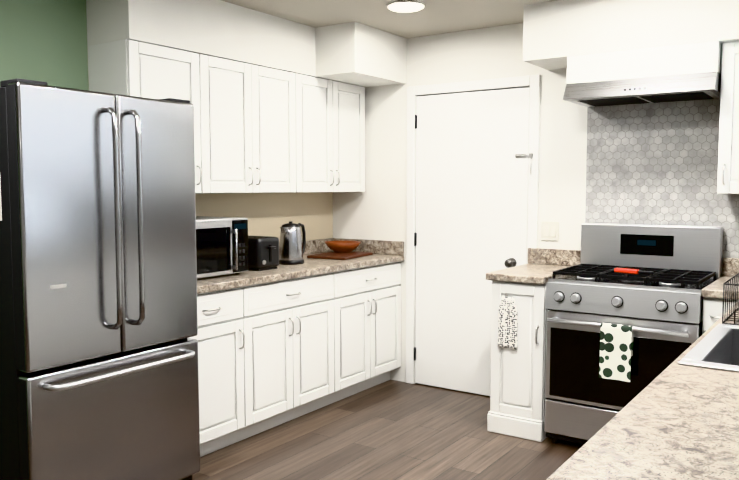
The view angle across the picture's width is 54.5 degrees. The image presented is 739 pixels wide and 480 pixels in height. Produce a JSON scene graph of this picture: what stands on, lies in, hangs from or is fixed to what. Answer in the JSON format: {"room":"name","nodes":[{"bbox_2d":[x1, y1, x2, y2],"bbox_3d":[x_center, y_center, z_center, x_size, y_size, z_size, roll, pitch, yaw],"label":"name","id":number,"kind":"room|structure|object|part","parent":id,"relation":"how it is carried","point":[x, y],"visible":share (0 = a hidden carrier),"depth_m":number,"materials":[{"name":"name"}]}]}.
{"room":"kitchen","nodes":[
{"label":"kitchen","id":0,"kind":"room"},
{"bbox_2d":[0,0,332,240],"bbox_3d":[-2.325,-0.003,2.570,0.100,2.440,7.300,3,5,34],"label":"wall","id":1,"kind":"structure","parent":0,"point":[43,40],"depth_m":3.62,"materials":[{"name":"green paint"}]},
{"bbox_2d":[88,39,201,193],"bbox_3d":[-1.170,-0.625,3.803,0.363,0.759,0.460,3,5,34],"label":"upper cabinet","id":2,"kind":"object","parent":1,"relation":"attached to","point":[133,68],"visible":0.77,"depth_m":3.65,"materials":[{"name":"white wood"}]},
{"bbox_2d":[199,54,295,193],"bbox_3d":[-0.814,-0.663,4.322,0.363,0.759,0.800,3,5,34],"label":"upper cabinet","id":3,"kind":"object","parent":1,"relation":"attached to","point":[247,129],"visible":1,"depth_m":4.20,"materials":[{"name":"white wood"}]},
{"bbox_2d":[294,73,364,192],"bbox_3d":[-0.370,-0.711,4.970,0.363,0.759,0.775,3,5,34],"label":"upper cabinet","id":4,"kind":"object","parent":1,"relation":"attached to","point":[330,132],"visible":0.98,"depth_m":4.86,"materials":[{"name":"white wood"}]},
{"bbox_2d":[192,379,583,479],"bbox_3d":[0.330,1.381,0.791,6.600,0.060,7.400,3,5,34],"label":"floor","id":5,"kind":"structure","parent":0,"point":[390,429],"depth_m":3.90,"materials":[{"name":"brown wood"}]},
{"bbox_2d":[0,78,199,479],"bbox_3d":[-1.317,0.274,3.177,0.844,1.798,0.840,3,5,34],"label":"fridge","id":6,"kind":"object","parent":5,"relation":"on","point":[99,376],"visible":1,"depth_m":2.87,"materials":[{"name":"silver metal"}]},
{"bbox_2d":[189,287,244,456],"bbox_3d":[-1.044,0.687,3.826,0.653,0.879,0.470,3,5,34],"label":"base cabinet","id":7,"kind":"object","parent":5,"relation":"on","point":[220,337],"visible":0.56,"depth_m":3.72,"materials":[{"name":"white wood"}]},
{"bbox_2d":[233,273,333,443],"bbox_3d":[-0.686,0.648,4.349,0.653,0.879,0.800,3,5,34],"label":"base cabinet","id":8,"kind":"object","parent":5,"relation":"on","point":[288,327],"visible":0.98,"depth_m":4.15,"materials":[{"name":"white wood"}]},
{"bbox_2d":[197,238,403,293],"bbox_3d":[-0.599,0.129,4.447,0.643,0.140,2.073,3,5,34],"label":"countertop","id":9,"kind":"structure","parent":8,"relation":"on","point":[385,252],"depth_m":4.52,"materials":[{"name":"stone"}]},
{"bbox_2d":[196,216,247,277],"bbox_3d":[-0.969,0.041,3.903,0.442,0.315,0.510,3,5,34],"label":"microwave","id":10,"kind":"object","parent":9,"relation":"on","point":[221,245],"visible":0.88,"depth_m":3.84,"materials":[{"name":"metal"}]},
{"bbox_2d":[248,235,278,270],"bbox_3d":[-0.691,0.075,4.279,0.320,0.191,0.190,3,5,34],"label":"toaster","id":11,"kind":"object","parent":9,"relation":"on","point":[263,252],"visible":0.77,"depth_m":4.17,"materials":[{"name":"black plastic"}]},
{"bbox_2d":[279,221,305,264],"bbox_3d":[-0.486,0.014,4.593,0.168,0.268,0.231,3,5,34],"label":"kettle","id":12,"kind":"object","parent":9,"relation":"on","point":[292,243],"visible":1,"depth_m":4.51,"materials":[{"name":"silver metal"}]},
{"bbox_2d":[307,251,372,259],"bbox_3d":[-0.202,0.107,5.034,0.300,0.018,0.420,2,5,26],"label":"cutting board","id":13,"kind":"object","parent":9,"relation":"on","point":[338,256],"visible":0.9,"depth_m":4.92,"materials":[{"name":"brown wood"}]},
{"bbox_2d":[325,241,360,252],"bbox_3d":[-0.192,0.050,5.169,0.264,0.074,0.264,3,5,34],"label":"bowl","id":14,"kind":"object","parent":13,"relation":"on","point":[342,246],"visible":1,"depth_m":5.09,"materials":[{"name":"brown wood"}]},
{"bbox_2d":[323,262,400,406],"bbox_3d":[-0.235,0.600,5.006,0.653,0.879,0.797,3,5,34],"label":"base cabinet","id":15,"kind":"object","parent":5,"relation":"on","point":[367,327],"visible":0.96,"depth_m":4.81,"materials":[{"name":"white wood"}]},
{"bbox_2d":[487,281,547,441],"bbox_3d":[0.983,0.655,4.264,0.328,0.879,0.653,3,5,34],"label":"base cabinet","id":16,"kind":"object","parent":5,"relation":"on","point":[517,393],"visible":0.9,"depth_m":4.00,"materials":[{"name":"white wood"}]},
{"bbox_2d":[498,297,517,349],"bbox_3d":[0.775,0.464,4.019,0.117,0.290,0.016,3,5,34],"label":"hanging towel","id":17,"kind":"object","parent":16,"relation":"hanging from","point":[507,322],"visible":0.98,"depth_m":4.02,"materials":[{"name":"white fabric"}]},
{"bbox_2d":[486,248,580,283],"bbox_3d":[0.980,0.145,4.234,0.345,0.140,0.643,3,5,34],"label":"countertop","id":18,"kind":"structure","parent":16,"relation":"on","point":[543,266],"depth_m":4.35,"materials":[{"name":"stone"}]},
{"bbox_2d":[544,223,722,443],"bbox_3d":[1.425,0.526,3.895,0.762,1.190,0.710,3,5,34],"label":"range","id":19,"kind":"object","parent":5,"relation":"on","point":[660,310],"visible":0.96,"depth_m":3.78,"materials":[{"name":"silver metal"}]},
{"bbox_2d":[599,323,633,381],"bbox_3d":[1.240,0.562,3.606,0.155,0.280,0.036,3,5,34],"label":"towel","id":20,"kind":"object","parent":19,"relation":"hanging from","point":[616,347],"visible":1,"depth_m":3.60,"materials":[{"name":"white fabric"}]},
{"bbox_2d":[614,268,653,274],"bbox_3d":[1.394,0.166,3.779,0.032,0.022,0.210,-4,6,-43],"label":"utensil","id":21,"kind":"object","parent":19,"relation":"on","point":[630,271],"visible":1,"depth_m":3.77,"materials":[{"name":"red plastic"}]},
{"bbox_2d":[702,297,736,334],"bbox_3d":[1.845,0.698,3.670,0.192,0.879,0.643,3,5,34],"label":"base cabinet","id":22,"kind":"object","parent":5,"relation":"on","point":[712,311],"visible":0.21,"depth_m":3.44,"materials":[{"name":"white wood"}]},
{"bbox_3d":[1.296,0.814,2.091,0.715,0.879,0.900,3,5,34],"label":"base cabinet","id":23,"kind":"object","parent":5,"relation":"on","visible":0},
{"bbox_2d":[546,258,738,479],"bbox_3d":[1.284,0.296,2.177,0.915,0.140,3.690,3,5,34],"label":"countertop","id":24,"kind":"structure","parent":23,"relation":"on","point":[674,420],"depth_m":1.42,"materials":[{"name":"stone"}]},
{"bbox_2d":[678,323,738,371],"bbox_3d":[1.277,0.429,2.092,0.580,0.206,0.682,3,5,34],"label":"sink","id":25,"kind":"object","parent":24,"relation":"in","point":[717,347],"visible":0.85,"depth_m":2.23,"materials":[{"name":"ceramic"}]},
{"bbox_2d":[722,273,738,324],"bbox_3d":[1.507,0.220,2.606,0.350,0.146,0.407,3,5,34],"label":"dish rack","id":26,"kind":"object","parent":24,"relation":"on","point":[730,290],"visible":0.98,"depth_m":2.62,"materials":[{"name":"black metal"}]},
{"bbox_2d":[221,0,557,38],"bbox_3d":[0.330,-1.113,0.608,6.600,0.060,7.400,3,5,34],"label":"ceiling","id":27,"kind":"structure","parent":0,"point":[434,17],"depth_m":4.28,"materials":[{"name":"paint"}]},
{"bbox_2d":[86,0,314,76],"bbox_3d":[-0.902,-1.190,4.180,0.338,0.310,1.450,3,5,34],"label":"ceiling soffit","id":28,"kind":"structure","parent":27,"relation":"attached to","point":[223,30],"depth_m":3.92,"materials":[{"name":"white paint"}]},
{"bbox_2d":[313,22,406,87],"bbox_3d":[-0.186,-1.246,4.945,0.655,0.310,0.625,3,5,34],"label":"ceiling bulkhead","id":29,"kind":"object","parent":27,"relation":"attached to","point":[358,54],"visible":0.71,"depth_m":4.66,"materials":[{"name":"white paint"}]},
{"bbox_2d":[386,0,424,11],"bbox_3d":[0.207,-1.328,4.089,0.224,0.020,0.224,3,5,34],"label":"recessed light","id":30,"kind":"object","parent":27,"relation":"in","point":[405,6],"visible":1,"depth_m":4.04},
{"bbox_2d":[523,0,738,69],"bbox_3d":[1.952,-1.149,3.623,2.320,0.310,0.400,3,5,34],"label":"ceiling soffit","id":31,"kind":"structure","parent":27,"relation":"attached to","point":[556,33],"depth_m":3.82,"materials":[{"name":"white paint"}]},
{"bbox_2d":[333,23,587,383],"bbox_3d":[2.431,-0.085,3.676,6.500,2.440,0.100,3,5,34],"label":"wall","id":32,"kind":"structure","parent":0,"point":[376,210],"depth_m":4.82,"materials":[{"name":"white paint"}]},
{"bbox_2d":[414,87,529,395],"bbox_3d":[0.656,0.031,4.817,0.834,2.026,0.108,3,5,34],"label":"door","id":33,"kind":"structure","parent":32,"relation":"in","point":[472,158],"depth_m":4.84,"materials":[{"name":"white wood"}]},
{"bbox_2d":[406,75,539,383],"bbox_3d":[0.661,-0.001,4.817,0.968,2.106,0.029,3,5,34],"label":"door frame","id":34,"kind":"structure","parent":32,"relation":"attached to","point":[532,82],"depth_m":4.88,"materials":[{"name":"white wood"}]},
{"bbox_3d":[1.017,-0.480,4.526,0.024,0.134,0.009,3,5,34],"label":"door trim latch keeper","id":35,"kind":"part","parent":34,"relation":"part of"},
{"bbox_2d":[541,221,558,240],"bbox_3d":[1.131,-0.055,4.500,0.116,0.120,0.014,3,5,34],"label":"switch plate","id":36,"kind":"object","parent":32,"relation":"attached to","point":[549,231],"visible":1,"depth_m":4.50,"materials":[{"name":"plastic"}]},
{"bbox_2d":[563,41,721,106],"bbox_3d":[1.504,-0.888,3.907,0.762,0.249,0.450,3,5,34],"label":"range hood","id":37,"kind":"object","parent":32,"relation":"attached to","point":[680,72],"visible":0.96,"depth_m":3.76,"materials":[{"name":"metal"}]},
{"bbox_2d":[585,99,738,265],"bbox_3d":[2.168,-0.173,3.785,2.065,1.400,0.008,3,5,34],"label":"wall tiles","id":38,"kind":"structure","parent":32,"relation":"attached to","point":[652,164],"depth_m":4.11,"materials":[{"name":"tile"}]},
{"bbox_2d":[717,41,738,193],"bbox_3d":[2.016,-0.612,3.627,0.410,0.759,0.363,3,5,34],"label":"upper cabinet","id":39,"kind":"object","parent":32,"relation":"attached to","point":[728,168],"visible":0.94,"depth_m":3.60,"materials":[{"name":"white wood"}]}
]}

